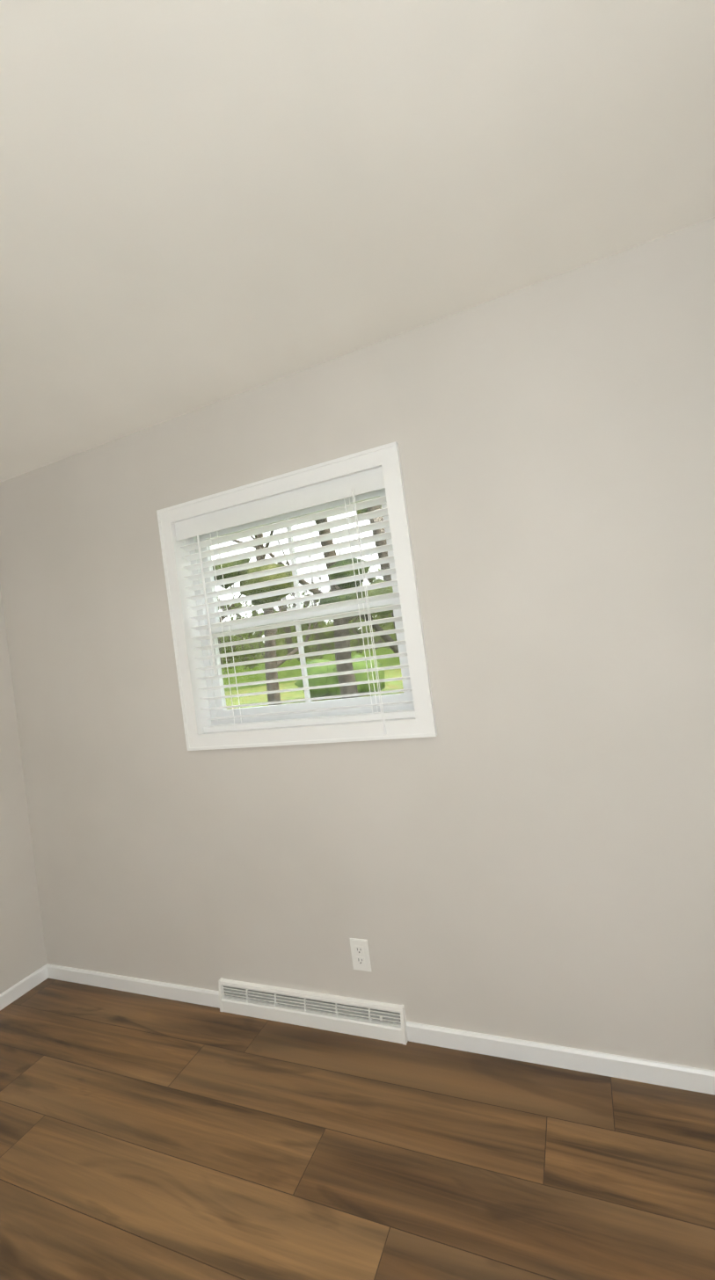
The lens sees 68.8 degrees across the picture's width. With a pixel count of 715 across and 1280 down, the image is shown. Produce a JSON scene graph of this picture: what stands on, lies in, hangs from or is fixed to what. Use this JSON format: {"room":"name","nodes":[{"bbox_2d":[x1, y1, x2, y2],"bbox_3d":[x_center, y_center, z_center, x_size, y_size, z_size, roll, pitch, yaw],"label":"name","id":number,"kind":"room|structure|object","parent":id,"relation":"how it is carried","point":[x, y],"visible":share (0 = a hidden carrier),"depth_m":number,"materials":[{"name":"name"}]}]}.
{"room":"empty bedroom","nodes":[
{"label":"empty bedroom","id":0,"kind":"room"},
{"bbox_2d":[0,583,46,994],"bbox_3d":[-2.268,0.505,1.359,0.150,2.440,3.020,-8,-1,23],"label":"wall","id":1,"kind":"structure","parent":0,"point":[22,950],"depth_m":2.51,"materials":[{"name":"paint"}]},
{"bbox_2d":[0,963,49,1010],"bbox_3d":[-2.024,1.671,1.306,0.040,0.062,2.720,-8,-1,23],"label":"baseboard","id":2,"kind":"structure","parent":1,"relation":"attached to","point":[39,976],"depth_m":2.45,"materials":[{"name":"white wood"}]},
{"bbox_2d":[0,977,714,1279],"bbox_3d":[-0.571,1.561,0.701,3.490,0.120,3.020,-8,-1,23],"label":"floor","id":3,"kind":"structure","parent":0,"point":[148,1138],"depth_m":1.45,"materials":[{"name":"brown wood"}]},
{"bbox_2d":[0,217,714,1070],"bbox_3d":[-0.124,0.230,2.017,3.340,2.440,0.150,-8,-1,23],"label":"wall","id":4,"kind":"structure","parent":0,"point":[520,845],"depth_m":1.73,"materials":[{"name":"paint"}]},
{"bbox_2d":[49,963,219,1008],"bbox_3d":[-1.024,1.554,2.354,1.018,0.062,0.012,-8,-1,23],"label":"baseboard","id":5,"kind":"structure","parent":4,"relation":"attached to","point":[190,994],"depth_m":2.33,"materials":[{"name":"white wood"}]},
{"bbox_2d":[156,441,436,750],"bbox_3d":[-0.254,-0.110,2.045,1.058,1.008,0.172,-8,-1,23],"label":"window","id":6,"kind":"structure","parent":4,"relation":"in","point":[404,696],"depth_m":2.02,"materials":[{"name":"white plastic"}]},
{"bbox_2d":[174,466,414,734],"bbox_3d":[-0.271,-0.088,1.998,0.932,0.928,0.094,-8,-1,23],"label":"window blind","id":7,"kind":"object","parent":6,"relation":"attached to","point":[349,486],"visible":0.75,"depth_m":1.99,"materials":[{"name":"white plastic"}]},
{"bbox_2d":[218,977,407,1045],"bbox_3d":[-0.198,1.410,1.997,0.800,0.120,0.030,-8,-1,23],"label":"air vent","id":8,"kind":"object","parent":4,"relation":"in","point":[372,1019],"visible":1,"depth_m":1.97,"materials":[{"name":"white metal"}]},
{"bbox_2d":[349,938,370,971],"bbox_3d":[0.010,1.154,1.912,0.070,0.114,0.009,-8,-1,23],"label":"electrical outlet","id":9,"kind":"object","parent":4,"relation":"attached to","point":[360,957],"visible":1,"depth_m":1.91,"materials":[{"name":"white plastic"}]},
{"bbox_2d":[406,1021,714,1095],"bbox_3d":[0.771,1.305,1.602,1.298,0.062,0.012,-8,-1,23],"label":"baseboard","id":10,"kind":"structure","parent":4,"relation":"attached to","point":[671,1075],"depth_m":1.64,"materials":[{"name":"white wood"}]},
{"bbox_2d":[0,0,714,482],"bbox_3d":[-0.908,-0.976,0.739,3.490,0.120,3.020,-8,-1,23],"label":"ceiling","id":11,"kind":"structure","parent":0,"point":[204,202],"depth_m":1.16,"materials":[{"name":"paint"}]},
{"label":"outside","id":12,"kind":"structure","parent":0,"visible":0},
{"bbox_2d":[210,510,399,690],"bbox_3d":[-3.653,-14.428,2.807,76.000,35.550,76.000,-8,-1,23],"label":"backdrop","id":13,"kind":"structure","parent":12,"point":[307,649],"depth_m":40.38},
{"bbox_2d":[224,668,403,709],"bbox_3d":[-1.435,2.299,2.559,90.000,0.200,90.000,-8,-1,23],"label":"ground","id":14,"kind":"structure","parent":12,"point":[397,674],"depth_m":27.77,"materials":[{"name":"green plant"}]},
{"bbox_2d":[212,558,293,622],"bbox_3d":[-3.093,-1.270,8.347,4.153,7.531,3.743,-8,-1,23],"label":"tree","id":15,"kind":"object","parent":14,"relation":"on","point":[263,600],"depth_m":8.81,"materials":[{"name":"green plant"}]},
{"bbox_2d":[231,530,317,705],"bbox_3d":[-2.430,-2.527,15.242,4.644,10.012,4.651,-8,-1,23],"label":"tree","id":16,"kind":"object","parent":14,"relation":"on","point":[273,697],"depth_m":14.76,"materials":[{"name":"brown plant"}]},
{"bbox_2d":[250,517,358,698],"bbox_3d":[-1.325,-3.177,12.599,3.755,10.983,5.291,-8,-1,23],"label":"tree","id":17,"kind":"object","parent":14,"relation":"on","point":[338,633],"depth_m":12.28,"materials":[{"name":"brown plant"}]},
{"bbox_2d":[294,654,385,698],"bbox_3d":[6.523,0.828,18.912,19.577,2.593,4.114,-8,-1,29],"label":"hedge","id":18,"kind":"object","parent":14,"relation":"on","point":[328,680],"depth_m":21.32,"materials":[{"name":"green plant"}]},
{"bbox_2d":[318,504,399,657],"bbox_3d":[0.754,-2.538,8.626,3.357,9.024,4.766,-8,-1,23],"label":"tree","id":19,"kind":"object","parent":14,"relation":"on","point":[338,598],"depth_m":7.41,"materials":[{"name":"green plant"}]},
{"bbox_2d":[356,504,381,514],"bbox_3d":[1.070,-4.597,16.873,3.609,13.251,4.808,-8,-1,23],"label":"tree","id":20,"kind":"object","parent":14,"relation":"on","point":[362,510],"depth_m":18.35,"materials":[{"name":"green plant"}]}
]}

